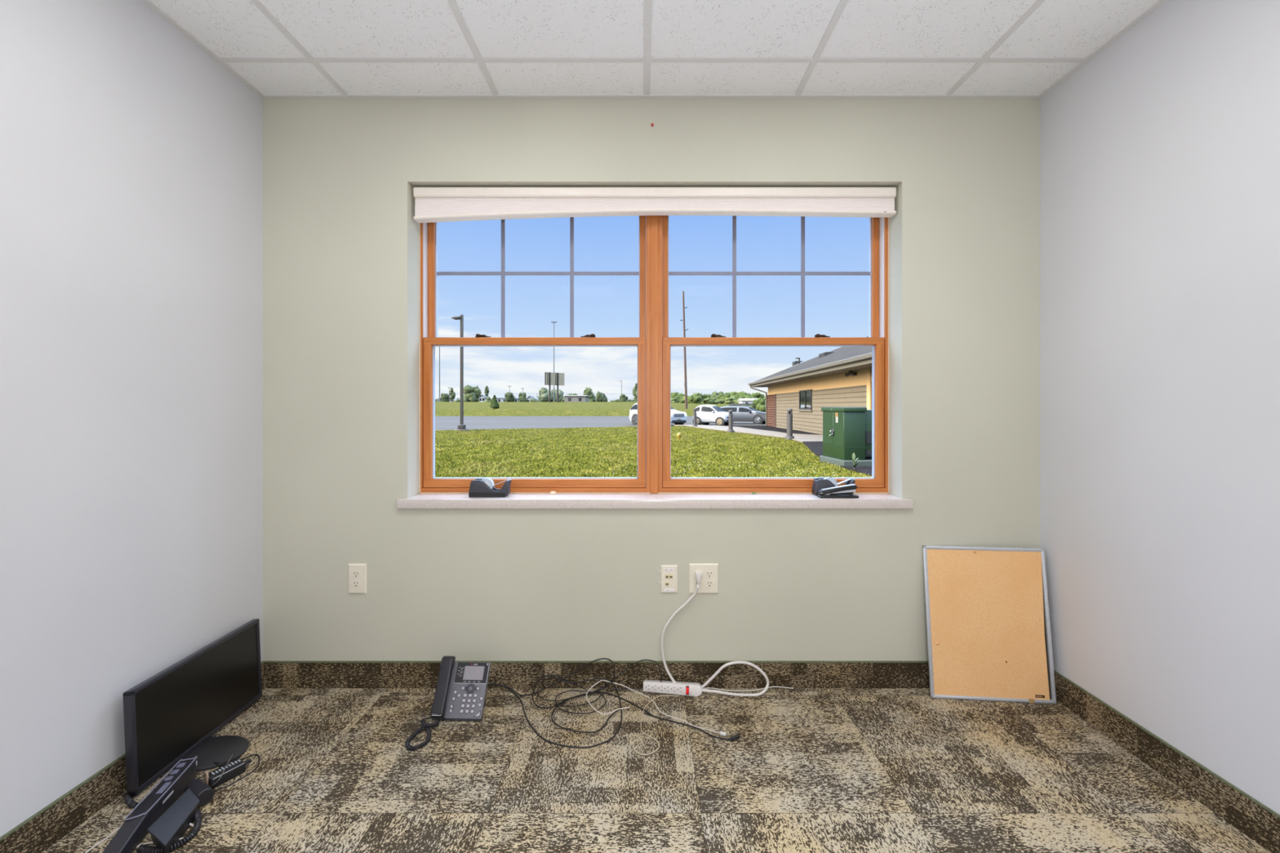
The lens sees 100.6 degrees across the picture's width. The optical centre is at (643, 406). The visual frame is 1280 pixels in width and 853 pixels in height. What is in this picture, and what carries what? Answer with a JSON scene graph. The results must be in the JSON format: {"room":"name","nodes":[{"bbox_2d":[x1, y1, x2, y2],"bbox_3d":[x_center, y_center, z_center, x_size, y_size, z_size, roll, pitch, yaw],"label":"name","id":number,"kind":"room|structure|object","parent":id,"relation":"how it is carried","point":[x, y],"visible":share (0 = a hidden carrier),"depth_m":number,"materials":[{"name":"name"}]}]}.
{"room":"empty office","nodes":[
{"label":"empty office","id":0,"kind":"room"},
{"bbox_2d":[0,0,262,836],"bbox_3d":[-1.610,-0.057,-0.076,0.120,2.407,4.489,0,0,0],"label":"wall","id":1,"kind":"structure","parent":0,"point":[131,157],"depth_m":1.55,"materials":[{"name":"grey paint"}]},
{"bbox_2d":[0,661,263,852],"bbox_3d":[-1.546,1.093,-0.016,0.009,0.109,4.369,0,0,0],"label":"baseboard","id":2,"kind":"structure","parent":1,"relation":"attached to","point":[38,833],"depth_m":1.43,"materials":[{"name":"carpet"}]},
{"bbox_2d":[141,0,1167,98],"bbox_3d":[0.035,-1.257,-0.016,3.169,0.006,4.369,0,0,0],"label":"trim","id":3,"kind":"structure","parent":1,"relation":"attached to","point":[152,5],"depth_m":2.15,"materials":[{"name":"white metal"}]},
{"bbox_2d":[262,98,1039,661],"bbox_3d":[0.035,0.018,2.304,3.409,2.557,0.270,0,0,0],"label":"wall","id":4,"kind":"structure","parent":0,"point":[341,233],"depth_m":2.17,"materials":[{"name":"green paint"}]},
{"bbox_2d":[348,564,366,593],"bbox_3d":[-1.164,0.703,2.164,0.074,0.120,0.009,0,0,0],"label":"power outlet","id":5,"kind":"object","parent":4,"relation":"attached to","point":[357,572],"visible":1,"depth_m":2.16,"materials":[{"name":"beige plastic"}]},
{"bbox_2d":[351,580,359,587],"bbox_3d":[-1.166,0.722,2.161,0.033,0.028,0.002,0,0,0],"label":"receptacle","id":6,"kind":"object","parent":5,"relation":"attached to","point":[355,584],"depth_m":2.16,"materials":[{"name":"beige plastic"}]},
{"bbox_2d":[351,570,359,577],"bbox_3d":[-1.166,0.683,2.161,0.033,0.028,0.002,0,0,0],"label":"receptacle","id":7,"kind":"object","parent":5,"relation":"attached to","point":[355,574],"depth_m":2.16,"materials":[{"name":"beige plastic"}]},
{"bbox_2d":[420,215,661,493],"bbox_3d":[-0.442,-0.271,2.335,1.039,1.291,0.106,0,0,0],"label":"window","id":8,"kind":"structure","parent":4,"relation":"in","point":[429,340],"depth_m":2.29,"materials":[{"name":"brown wood"}]},
{"bbox_2d":[436,217,639,337],"bbox_3d":[-0.469,-0.585,2.373,0.909,0.583,0.006,0,0,0],"label":"grille","id":9,"kind":"object","parent":8,"relation":"attached to","point":[503,273],"depth_m":2.37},
{"bbox_2d":[263,661,929,688],"bbox_3d":[0.035,1.093,2.164,3.155,0.109,0.009,0,0,0],"label":"baseboard","id":10,"kind":"structure","parent":4,"relation":"attached to","point":[277,674],"depth_m":2.16,"materials":[{"name":"carpet"}]},
{"bbox_2d":[419,217,888,493],"bbox_3d":[0.048,-0.270,2.285,2.018,1.292,0.003,0,0,0],"label":"trim","id":11,"kind":"structure","parent":4,"relation":"attached to","point":[888,218],"depth_m":2.28,"materials":[{"name":"brown wood"}]},
{"bbox_2d":[413,186,896,222],"bbox_3d":[0.049,-0.841,2.224,1.997,0.136,0.053,0,0,0],"label":"window shade","id":12,"kind":"object","parent":4,"relation":"attached to","point":[433,204],"visible":1,"depth_m":2.20,"materials":[{"name":"fabric"}]},
{"bbox_2d":[396,493,913,508],"bbox_3d":[0.049,0.396,2.244,2.091,0.040,0.188,0,0,0],"label":"window sill","id":13,"kind":"structure","parent":4,"relation":"attached to","point":[420,500],"depth_m":2.15,"materials":[{"name":"stone"}]},
{"bbox_2d":[468,477,511,497],"bbox_3d":[-0.635,0.338,2.224,0.170,0.076,0.060,0,0,0],"label":"tape dispenser","id":14,"kind":"object","parent":13,"relation":"on","point":[479,487],"visible":1,"depth_m":2.19,"materials":[{"name":"grey plastic"}]},
{"bbox_2d":[812,476,855,496],"bbox_3d":[0.809,0.338,2.251,0.170,0.076,0.060,0,0,0],"label":"tape dispenser","id":15,"kind":"object","parent":13,"relation":"on","point":[819,483],"visible":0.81,"depth_m":2.23,"materials":[{"name":"grey plastic"}]},
{"bbox_2d":[817,484,858,497],"bbox_3d":[0.802,0.349,2.190,0.160,0.054,0.036,0,0,0],"label":"stapler","id":16,"kind":"object","parent":13,"relation":"on","point":[829,492],"visible":1,"depth_m":2.17,"materials":[{"name":"black plastic"}]},
{"bbox_2d":[829,488,855,493],"bbox_3d":[0.817,0.349,2.189,0.110,0.020,0.019,0,0,0],"label":"magazine","id":17,"kind":"object","parent":16,"relation":"on","point":[831,491],"depth_m":2.18,"materials":[{"name":"metal"}]},
{"bbox_2d":[657,564,677,592],"bbox_3d":[0.101,0.705,2.164,0.081,0.113,0.010,0,0,0],"label":"data jack","id":18,"kind":"object","parent":4,"relation":"attached to","point":[668,573],"visible":1,"depth_m":2.16,"materials":[{"name":"beige plastic"}]},
{"bbox_2d":[688,563,718,593],"bbox_3d":[0.247,0.702,2.164,0.120,0.121,0.009,0,0,0],"label":"power outlet","id":19,"kind":"object","parent":4,"relation":"attached to","point":[708,584],"visible":0.98,"depth_m":2.16,"materials":[{"name":"beige plastic"}]},
{"bbox_2d":[693,580,702,587],"bbox_3d":[0.224,0.722,2.161,0.033,0.028,0.002,0,0,0],"label":"receptacle","id":20,"kind":"object","parent":19,"relation":"attached to","point":[695,581],"depth_m":2.16,"materials":[{"name":"beige plastic"}]},
{"bbox_2d":[705,580,713,587],"bbox_3d":[0.270,0.722,2.161,0.033,0.028,0.002,0,0,0],"label":"receptacle","id":21,"kind":"object","parent":19,"relation":"attached to","point":[708,584],"depth_m":2.16,"materials":[{"name":"beige plastic"}]},
{"bbox_2d":[705,570,713,577],"bbox_3d":[0.270,0.683,2.161,0.033,0.028,0.002,0,0,0],"label":"receptacle","id":22,"kind":"object","parent":19,"relation":"attached to","point":[708,574],"depth_m":2.16,"materials":[{"name":"beige plastic"}]},
{"bbox_2d":[661,215,888,492],"bbox_3d":[0.567,-0.271,2.338,0.979,1.291,0.101,0,0,0],"label":"window","id":23,"kind":"structure","parent":4,"relation":"in","point":[877,339],"depth_m":2.29,"materials":[{"name":"brown wood"}]},
{"bbox_2d":[668,215,870,337],"bbox_3d":[0.562,-0.585,2.373,0.905,0.583,0.006,0,0,0],"label":"grille","id":24,"kind":"object","parent":23,"relation":"attached to","point":[734,273],"depth_m":2.37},
{"bbox_2d":[151,0,1157,95],"bbox_3d":[0.035,-1.308,0.059,3.409,0.104,4.759,0,0,0],"label":"ceiling","id":25,"kind":"structure","parent":0,"point":[344,47],"depth_m":1.85,"materials":[{"name":"tile"}]},
{"bbox_2d":[42,688,1270,852],"bbox_3d":[0.035,1.222,-0.076,3.409,0.150,4.489,0,0,0],"label":"floor","id":26,"kind":"structure","parent":0,"point":[807,770],"depth_m":1.63,"materials":[{"name":"carpet"}]},
{"bbox_2d":[84,826,120,852],"bbox_3d":[-1.422,1.145,1.440,0.007,0.004,0.155,0,0,4],"label":"cable","id":27,"kind":"object","parent":26,"relation":"on","point":[117,829],"visible":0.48,"depth_m":1.40,"materials":[{"name":"plastic"}]},
{"bbox_2d":[104,796,124,832],"bbox_3d":[-1.489,1.146,1.505,0.020,0.002,0.186,0,0,-31],"label":"wire","id":28,"kind":"object","parent":26,"relation":"on","point":[123,797],"visible":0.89,"depth_m":1.49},
{"bbox_2d":[136,841,153,847],"bbox_3d":[-1.308,1.145,1.382,0.057,0.004,0.015,0,0,-42],"label":"cable","id":29,"kind":"object","parent":26,"relation":"on","point":[149,842],"visible":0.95,"depth_m":1.39,"materials":[{"name":"plastic"}]},
{"bbox_2d":[102,755,213,852],"bbox_3d":[-1.335,1.115,1.478,0.223,0.065,0.392,0,0,-33],"label":"desk phone","id":30,"kind":"object","parent":26,"relation":"on","point":[166,815],"visible":0.98,"depth_m":1.44,"materials":[{"name":"plastic"}]},
{"bbox_2d":[123,618,262,796],"bbox_3d":[-1.430,0.990,1.817,0.225,0.314,0.539,0,0,0],"label":"computer monitor","id":31,"kind":"object","parent":26,"relation":"on","point":[173,715],"visible":0.97,"depth_m":1.75,"materials":[{"name":"plastic"}]},
{"bbox_2d":[204,758,250,789],"bbox_3d":[-1.283,1.131,1.649,0.048,0.031,0.113,0,0,29],"label":"box","id":32,"kind":"object","parent":26,"relation":"on","point":[236,767],"visible":0.93,"depth_m":1.63,"materials":[{"name":"black plastic"}]},
{"bbox_2d":[204,771,208,785],"bbox_3d":[-1.314,1.125,1.602,0.018,0.044,0.008,0,0,37],"label":"terminal","id":33,"kind":"object","parent":32,"relation":"attached to","point":[206,775],"visible":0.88,"depth_m":1.60,"materials":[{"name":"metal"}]},
{"bbox_2d":[211,754,232,786],"bbox_3d":[-1.299,1.121,1.655,0.029,0.032,0.154,0,0,-19],"label":"wire","id":34,"kind":"object","parent":32,"relation":"attached to","point":[232,754],"visible":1,"depth_m":1.60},
{"bbox_2d":[213,754,260,791],"bbox_3d":[-1.319,1.139,1.706,0.242,0.017,0.138,0,0,44],"label":"cable","id":35,"kind":"object","parent":26,"relation":"on","point":[251,754],"visible":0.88,"depth_m":1.69,"materials":[{"name":"plastic"}]},
{"bbox_2d":[404,655,490,751],"bbox_3d":[-0.695,1.049,1.908,0.223,0.198,0.286,0,0,0],"label":"desk phone","id":36,"kind":"object","parent":26,"relation":"on","point":[460,691],"visible":1,"depth_m":1.97,"materials":[{"name":"plastic"}]},
{"bbox_2d":[487,657,618,733],"bbox_3d":[-0.374,1.077,1.998,0.566,0.132,0.285,0,0,0],"label":"cable","id":37,"kind":"object","parent":26,"relation":"on","point":[553,721],"visible":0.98,"depth_m":2.11,"materials":[{"name":"black plastic"}]},
{"bbox_2d":[536,677,591,701],"bbox_3d":[-0.312,1.111,2.090,0.221,0.045,0.099,0,0,0],"label":"cable","id":38,"kind":"object","parent":26,"relation":"on","point":[549,677],"visible":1,"depth_m":2.09,"materials":[{"name":"plastic"}]},
{"bbox_2d":[555,659,662,714],"bbox_3d":[-0.132,1.077,2.050,0.418,0.120,0.178,0,0,0],"label":"cable","id":39,"kind":"object","parent":26,"relation":"on","point":[558,704],"visible":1,"depth_m":2.10,"materials":[{"name":"black plastic"}]},
{"bbox_2d":[487,674,740,748],"bbox_3d":[-0.159,1.112,1.960,0.995,0.071,0.362,0,0,0],"label":"cable","id":40,"kind":"object","parent":26,"relation":"on","point":[733,738],"visible":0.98,"depth_m":1.97,"materials":[{"name":"plastic"}]},
{"bbox_2d":[586,680,726,736],"bbox_3d":[0.042,1.123,2.004,0.555,0.048,0.199,0,0,13],"label":"cable","id":41,"kind":"object","parent":26,"relation":"on","point":[722,733],"visible":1,"depth_m":1.98,"materials":[{"name":"plastic"}]},
{"bbox_2d":[633,694,679,755],"bbox_3d":[0.038,1.143,1.930,0.111,0.003,0.380,0,0,15],"label":"cable","id":42,"kind":"object","parent":26,"relation":"on","point":[664,695],"visible":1,"depth_m":1.88,"materials":[{"name":"plastic"}]},
{"bbox_2d":[643,571,768,696],"bbox_3d":[0.253,0.912,2.127,0.506,0.484,0.063,0,0,3],"label":"power strip","id":43,"kind":"object","parent":26,"relation":"on","point":[683,688],"visible":1,"depth_m":2.13,"materials":[{"name":"white plastic"}]},
{"bbox_2d":[702,686,793,691],"bbox_3d":[0.421,1.135,2.135,0.365,0.020,0.004,0,0,0],"label":"cable","id":44,"kind":"object","parent":26,"relation":"on","point":[768,686],"visible":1,"depth_m":2.13,"materials":[{"name":"plastic"}]},
{"bbox_2d":[922,545,1056,703],"bbox_3d":[1.363,0.856,2.104,0.461,0.580,0.087,0,0,5],"label":"cork board","id":45,"kind":"object","parent":26,"relation":"on","point":[988,633],"visible":1,"depth_m":2.10,"materials":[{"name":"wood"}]},
{"bbox_2d":[1040,0,1279,814],"bbox_3d":[1.679,-0.057,-0.076,0.120,2.407,4.489,0,0,0],"label":"wall","id":46,"kind":"structure","parent":0,"point":[1160,153],"depth_m":1.63,"materials":[{"name":"grey paint"}]},
{"bbox_2d":[1053,670,1279,852],"bbox_3d":[1.615,1.093,-0.016,0.009,0.109,4.369,0,0,0],"label":"baseboard","id":47,"kind":"structure","parent":46,"relation":"attached to","point":[1257,821],"depth_m":1.60,"materials":[{"name":"carpet"}]},
{"label":"outside","id":48,"kind":"structure","parent":0,"visible":0},
{"bbox_2d":[435,425,871,477],"bbox_3d":[-5.000,1.232,19.979,70.000,0.236,35.041,0,0,0],"label":"lawn","id":49,"kind":"structure","parent":48,"point":[629,429],"depth_m":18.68,"materials":[{"name":"green plant"}]},
{"bbox_2d":[676,432,681,439],"bbox_3d":[1.358,1.141,20.054,0.190,0.285,0.190,0,0,0],"label":"marker","id":50,"kind":"object","parent":49,"relation":"on","point":[678,434],"visible":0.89,"depth_m":20.00,"materials":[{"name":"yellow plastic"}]},
{"bbox_2d":[692,408,697,426],"bbox_3d":[3.397,0.770,34.818,0.330,1.259,0.330,0,0,0],"label":"bollard light","id":51,"kind":"object","parent":49,"relation":"on","point":[694,409],"visible":0.93,"depth_m":34.73,"materials":[{"name":"metal"}]},
{"bbox_2d":[727,409,733,431],"bbox_3d":[4.364,0.761,26.480,0.330,1.153,0.330,0,0,0],"label":"bollard light","id":52,"kind":"object","parent":49,"relation":"on","point":[731,415],"visible":0.94,"depth_m":26.39,"materials":[{"name":"metal"}]},
{"bbox_2d":[720,425,822,435],"bbox_3d":[7.433,1.321,30.173,4.333,0.162,13.946,0,0,0],"label":"gravel strip","id":53,"kind":"object","parent":49,"relation":"on","point":[755,427],"visible":0.43,"depth_m":30.20,"materials":[{"name":"grey gravel"}]},
{"bbox_2d":[785,408,794,439],"bbox_3d":[5.433,0.686,19.706,0.330,1.190,0.330,0,0,0],"label":"bollard light","id":54,"kind":"object","parent":49,"relation":"on","point":[789,436],"visible":0.98,"depth_m":19.61,"materials":[{"name":"metal"}]},
{"bbox_2d":[748,336,871,434],"bbox_3d":[15.000,-1.742,24.058,16.724,6.479,25.830,0,0,0],"label":"building","id":55,"kind":"structure","parent":49,"relation":"on","point":[840,377],"depth_m":24.48,"materials":[{"name":"beige wood"}]},
{"bbox_2d":[792,360,803,365],"bbox_3d":[10.668,-2.945,36.646,0.615,0.300,0.654,0,0,0],"label":"roof vent","id":56,"kind":"object","parent":55,"relation":"attached to","point":[795,362],"depth_m":36.33,"materials":[{"name":"metal"}]},
{"bbox_2d":[818,351,834,358],"bbox_3d":[10.086,-2.775,29.138,0.624,0.300,1.006,0,0,0],"label":"roof vent","id":57,"kind":"object","parent":55,"relation":"attached to","point":[824,354],"depth_m":28.65,"materials":[{"name":"metal"}]},
{"bbox_2d":[802,441,871,475],"bbox_3d":[6.461,1.207,13.215,5.478,0.191,10.430,0,0,0],"label":"gravel bed","id":58,"kind":"object","parent":49,"relation":"on","point":[816,447],"visible":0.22,"depth_m":13.29,"materials":[{"name":"grey gravel"}]},
{"bbox_2d":[819,407,871,466],"bbox_3d":[4.454,0.644,10.829,1.340,1.245,1.084,0,0,-6],"label":"box","id":59,"kind":"object","parent":58,"relation":"on","point":[846,431],"visible":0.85,"depth_m":10.36,"materials":[{"name":"green metal"}]},
{"bbox_2d":[848,453,857,469],"bbox_3d":[3.826,1.004,9.641,0.182,0.334,0.263,0,0,-19],"label":"weed","id":60,"kind":"object","parent":58,"relation":"on","point":[853,455],"visible":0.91,"depth_m":9.63,"materials":[{"name":"green plant"}]},
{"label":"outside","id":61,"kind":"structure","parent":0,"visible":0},
{"bbox_2d":[435,401,728,416],"bbox_3d":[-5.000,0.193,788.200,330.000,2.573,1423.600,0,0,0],"label":"grass field","id":62,"kind":"structure","parent":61,"point":[442,408],"depth_m":85.28,"materials":[{"name":"green plant"}]},
{"bbox_2d":[439,346,439,392],"bbox_3d":[-76.476,-11.739,199.967,1.950,25.371,0.535,0,0,0],"label":"floodlight mast","id":63,"kind":"object","parent":62,"relation":"on","point":[439,347],"visible":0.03,"depth_m":199.85,"materials":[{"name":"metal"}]},
{"bbox_2d":[440,392,448,401],"bbox_3d":[-89.393,-2.666,239.984,4.765,6.626,3.708,0,0,0],"label":"tree","id":64,"kind":"object","parent":62,"relation":"on","point":[445,397],"visible":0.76,"depth_m":238.72,"materials":[{"name":"green plant"}]},
{"bbox_2d":[449,387,455,401],"bbox_3d":[-86.154,-3.944,239.932,2.936,9.182,2.409,0,0,0],"label":"tree","id":65,"kind":"object","parent":62,"relation":"on","point":[452,394],"visible":0.98,"depth_m":239.48,"materials":[{"name":"green plant"}]},
{"bbox_2d":[463,384,481,401],"bbox_3d":[-74.093,-4.327,230.052,9.040,9.947,7.457,0,0,0],"label":"tree","id":66,"kind":"object","parent":62,"relation":"on","point":[471,393],"visible":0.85,"depth_m":227.74,"materials":[{"name":"green plant"}]},
{"bbox_2d":[479,394,488,401],"bbox_3d":[-81.797,-2.602,273.825,3.669,6.598,8.350,0,0,0],"label":"house","id":67,"kind":"structure","parent":62,"relation":"on","point":[482,397],"depth_m":269.98,"materials":[{"name":"white"}]},
{"bbox_2d":[484,385,488,396],"bbox_3d":[-70.549,-4.404,240.015,2.052,10.102,2.055,0,0,0],"label":"tree","id":68,"kind":"object","parent":62,"relation":"on","point":[486,388],"visible":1,"depth_m":239.48,"materials":[{"name":"green plant"}]},
{"bbox_2d":[484,396,492,401],"bbox_3d":[-65.292,-1.772,224.671,6.008,4.838,6.295,0,0,0],"label":"tree","id":69,"kind":"object","parent":62,"relation":"on","point":[488,399],"visible":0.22,"depth_m":224.48,"materials":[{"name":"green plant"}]},
{"bbox_2d":[489,395,499,408],"bbox_3d":[-23.509,-0.635,84.012,1.618,2.318,1.447,0,0,0],"label":"fir tree","id":70,"kind":"object","parent":62,"relation":"on","point":[495,405],"visible":1,"depth_m":83.62,"materials":[{"name":"green plant"}]},
{"bbox_2d":[495,395,505,401],"bbox_3d":[-73.047,-2.548,279.000,6.211,6.490,8.800,0,0,0],"label":"house","id":71,"kind":"structure","parent":62,"relation":"on","point":[500,397],"depth_m":274.97,"materials":[{"name":"white"}]},
{"bbox_2d":[504,391,515,401],"bbox_3d":[-53.853,-2.628,215.145,4.831,6.551,5.275,0,0,0],"label":"tree","id":72,"kind":"object","parent":62,"relation":"on","point":[508,396],"visible":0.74,"depth_m":213.31,"materials":[{"name":"green plant"}]},
{"bbox_2d":[518,391,527,401],"bbox_3d":[-48.652,-2.588,214.994,3.582,6.470,3.933,0,0,0],"label":"tree","id":73,"kind":"object","parent":62,"relation":"on","point":[522,396],"visible":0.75,"depth_m":214.04,"materials":[{"name":"green plant"}]},
{"bbox_2d":[527,395,534,401],"bbox_3d":[-55.948,-2.244,265.825,3.429,5.881,8.350,0,0,0],"label":"house","id":74,"kind":"structure","parent":62,"relation":"on","point":[529,397],"depth_m":261.99,"materials":[{"name":"white"}]},
{"bbox_2d":[537,387,555,401],"bbox_3d":[-39.808,-3.689,220.116,7.623,8.673,6.856,0,0,0],"label":"tree","id":75,"kind":"object","parent":62,"relation":"on","point":[543,392],"visible":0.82,"depth_m":218.10,"materials":[{"name":"green plant"}]},
{"bbox_2d":[544,372,564,402],"bbox_3d":[-21.606,-4.420,129.983,4.190,7.552,4.065,0,0,0],"label":"billboard","id":76,"kind":"object","parent":62,"relation":"on","point":[550,378],"visible":0.88,"depth_m":129.73},
{"bbox_2d":[551,321,556,401],"bbox_3d":[-33.444,-15.442,199.955,1.950,32.778,0.510,0,0,0],"label":"floodlight mast","id":77,"kind":"object","parent":62,"relation":"on","point":[552,322],"visible":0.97,"depth_m":199.85,"materials":[{"name":"metal"}]},
{"bbox_2d":[551,389,564,401],"bbox_3d":[-37.862,-3.572,235.033,6.008,8.438,5.269,0,0,0],"label":"tree","id":78,"kind":"object","parent":62,"relation":"on","point":[561,396],"visible":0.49,"depth_m":233.22,"materials":[{"name":"green plant"}]},
{"bbox_2d":[564,395,589,401],"bbox_3d":[-25.694,-1.781,207.000,8.670,4.956,14.800,0,0,0],"label":"house","id":79,"kind":"structure","parent":62,"relation":"on","point":[572,397],"depth_m":200.00,"materials":[{"name":"white"}]},
{"bbox_2d":[583,386,595,401],"bbox_3d":[-22.678,-3.813,224.900,5.885,8.921,6.618,0,0,0],"label":"tree","id":80,"kind":"object","parent":62,"relation":"on","point":[588,391],"visible":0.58,"depth_m":222.73,"materials":[{"name":"green plant"}]},
{"bbox_2d":[595,391,608,401],"bbox_3d":[-17.163,-2.870,220.226,5.362,7.034,4.795,0,0,0],"label":"tree","id":81,"kind":"object","parent":62,"relation":"on","point":[600,397],"visible":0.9,"depth_m":218.69,"materials":[{"name":"green plant"}]},
{"bbox_2d":[617,394,628,401],"bbox_3d":[-8.034,-2.167,215.105,4.235,5.629,3.746,0,0,0],"label":"tree","id":82,"kind":"object","parent":62,"relation":"on","point":[622,398],"visible":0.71,"depth_m":213.99,"materials":[{"name":"green plant"}]},
{"bbox_2d":[631,382,637,401],"bbox_3d":[-2.380,-4.317,205.034,3.700,9.928,3.724,0,0,0],"label":"tree","id":83,"kind":"object","parent":62,"relation":"on","point":[634,392],"visible":0.56,"depth_m":204.54,"materials":[{"name":"green plant"}]},
{"bbox_2d":[671,391,678,396],"bbox_3d":[18.592,-3.971,322.084,8.235,9.237,9.872,0,0,0],"label":"tree","id":84,"kind":"object","parent":62,"relation":"on","point":[674,393],"visible":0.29,"depth_m":319.40,"materials":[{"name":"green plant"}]},
{"bbox_2d":[671,397,679,403],"bbox_3d":[14.620,-1.786,254.815,5.243,4.866,7.125,0,0,0],"label":"tree","id":85,"kind":"object","parent":62,"relation":"on","point":[674,399],"visible":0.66,"depth_m":252.88,"materials":[{"name":"green plant"}]},
{"bbox_2d":[674,392,684,400],"bbox_3d":[20.726,-3.262,282.936,9.295,7.817,7.599,0,0,0],"label":"tree","id":86,"kind":"object","parent":62,"relation":"on","point":[679,396],"visible":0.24,"depth_m":280.94,"materials":[{"name":"green plant"}]},
{"bbox_2d":[680,290,688,408],"bbox_3d":[6.545,-8.796,84.706,1.326,19.082,0.427,0,0,0],"label":"utility pole","id":87,"kind":"object","parent":62,"relation":"on","point":[683,304],"visible":0.98,"depth_m":84.58,"materials":[{"name":"brown wood"}]},
{"bbox_2d":[684,394,702,404],"bbox_3d":[23.282,-2.513,247.642,8.206,6.320,7.730,0,0,0],"label":"tree","id":88,"kind":"object","parent":62,"relation":"on","point":[694,398],"visible":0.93,"depth_m":245.40,"materials":[{"name":"green plant"}]},
{"bbox_2d":[692,392,703,401],"bbox_3d":[29.684,-3.470,290.698,7.401,8.234,7.955,0,0,0],"label":"tree","id":89,"kind":"object","parent":62,"relation":"on","point":[696,393],"visible":0.16,"depth_m":289.93,"materials":[{"name":"green plant"}]},
{"bbox_2d":[702,397,713,404],"bbox_3d":[30.746,-1.693,249.384,5.484,4.680,6.511,0,0,0],"label":"tree","id":90,"kind":"object","parent":62,"relation":"on","point":[706,401],"visible":0.87,"depth_m":247.44,"materials":[{"name":"green plant"}]},
{"bbox_2d":[708,391,719,398],"bbox_3d":[43.371,-4.292,325.432,8.927,9.878,8.422,0,0,0],"label":"tree","id":91,"kind":"object","parent":62,"relation":"on","point":[715,394],"visible":0.38,"depth_m":323.83,"materials":[{"name":"green plant"}]},
{"bbox_2d":[712,397,724,404],"bbox_3d":[34.923,-1.718,252.448,8.008,4.729,7.639,0,0,0],"label":"tree","id":92,"kind":"object","parent":62,"relation":"on","point":[715,401],"visible":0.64,"depth_m":250.67,"materials":[{"name":"green plant"}]},
{"bbox_2d":[717,393,729,404],"bbox_3d":[43.959,-3.090,287.023,8.036,7.474,6.042,0,0,0],"label":"tree","id":93,"kind":"object","parent":62,"relation":"on","point":[723,397],"visible":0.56,"depth_m":285.50,"materials":[{"name":"green plant"}]},
{"bbox_2d":[722,397,735,404],"bbox_3d":[41.728,-1.890,258.921,6.513,5.074,8.919,0,0,0],"label":"tree","id":94,"kind":"object","parent":62,"relation":"on","point":[727,400],"visible":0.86,"depth_m":256.17,"materials":[{"name":"green plant"}]},
{"bbox_2d":[733,391,749,398],"bbox_3d":[60.467,-4.328,324.341,11.800,9.949,10.007,0,0,0],"label":"tree","id":95,"kind":"object","parent":62,"relation":"on","point":[740,394],"visible":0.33,"depth_m":322.57,"materials":[{"name":"green plant"}]},
{"bbox_2d":[737,398,757,403],"bbox_3d":[43.796,-1.244,219.000,8.265,3.882,8.800,0,0,0],"label":"house","id":96,"kind":"structure","parent":62,"relation":"on","point":[740,400],"depth_m":216.14,"materials":[{"name":"white"}]},
{"bbox_2d":[742,395,756,398],"bbox_3d":[57.677,-2.717,291.197,8.287,6.728,7.737,0,0,0],"label":"tree","id":97,"kind":"object","parent":62,"relation":"on","point":[744,396],"visible":0.27,"depth_m":289.40,"materials":[{"name":"green plant"}]},
{"bbox_2d":[751,392,764,398],"bbox_3d":[70.614,-3.997,332.036,10.074,9.288,13.149,0,0,0],"label":"tree","id":98,"kind":"object","parent":62,"relation":"on","point":[757,395],"visible":0.4,"depth_m":328.13,"materials":[{"name":"green plant"}]},
{"bbox_2d":[752,398,765,412],"bbox_3d":[19.064,-0.210,85.821,2.806,2.452,2.768,0,0,0],"label":"shrub","id":99,"kind":"object","parent":62,"relation":"on","point":[759,403],"visible":0.91,"depth_m":85.58,"materials":[{"name":"green plant"}]},
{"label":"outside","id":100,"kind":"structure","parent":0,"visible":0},
{"bbox_2d":[435,416,765,430],"bbox_3d":[-20.000,1.580,42.750,280.000,0.300,69.500,0,0,0],"label":"parking lot","id":101,"kind":"structure","parent":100,"point":[485,422],"depth_m":46.86,"materials":[{"name":"grey asphalt"}]},
{"bbox_2d":[450,314,468,431],"bbox_3d":[-9.720,-1.675,28.219,0.909,6.350,0.720,0,0,0],"label":"lamp post","id":102,"kind":"object","parent":101,"relation":"on","point":[462,427],"visible":0.86,"depth_m":28.15,"materials":[{"name":"metal"}]},
{"bbox_2d":[435,423,573,426],"bbox_3d":[-27.786,1.427,44.578,63.082,0.006,26.128,0,0,0],"label":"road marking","id":103,"kind":"object","parent":101,"relation":"on","point":[507,424],"depth_m":42.40,"materials":[{"name":"white paint"}]},
{"bbox_2d":[629,403,687,425],"bbox_3d":[1.071,0.593,39.992,2.260,1.828,4.810,0,0,-40],"label":"suv","id":104,"kind":"object","parent":101,"relation":"on","point":[677,417],"visible":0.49,"depth_m":38.91,"materials":[{"name":"white paint"}]},
{"bbox_2d":[673,413,684,417],"bbox_3d":[2.583,0.650,38.190,1.040,0.240,0.075,0,0,-40],"label":"grille","id":105,"kind":"object","parent":104,"relation":"attached to","point":[674,415],"depth_m":38.10,"materials":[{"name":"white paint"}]},
{"bbox_2d":[695,404,728,425],"bbox_3d":[5.259,0.685,39.990,2.764,1.606,1.900,0,0,32],"label":"car","id":106,"kind":"object","parent":101,"relation":"on","point":[705,414],"visible":0.74,"depth_m":39.42,"materials":[{"name":"white paint"}]},
{"bbox_2d":[720,403,765,424],"bbox_3d":[8.250,0.639,43.413,4.860,1.718,2.180,0,0,24],"label":"estate car","id":107,"kind":"object","parent":101,"relation":"on","point":[740,412],"visible":0.56,"depth_m":42.59,"materials":[{"name":"grey paint"}]},
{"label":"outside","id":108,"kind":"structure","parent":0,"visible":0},
{"bbox_2d":[674,424,822,442],"bbox_3d":[5.964,1.279,27.914,4.523,0.232,20.284,0,0,-9],"label":"path","id":109,"kind":"structure","parent":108,"point":[799,437],"depth_m":24.73,"materials":[{"name":"concrete"}]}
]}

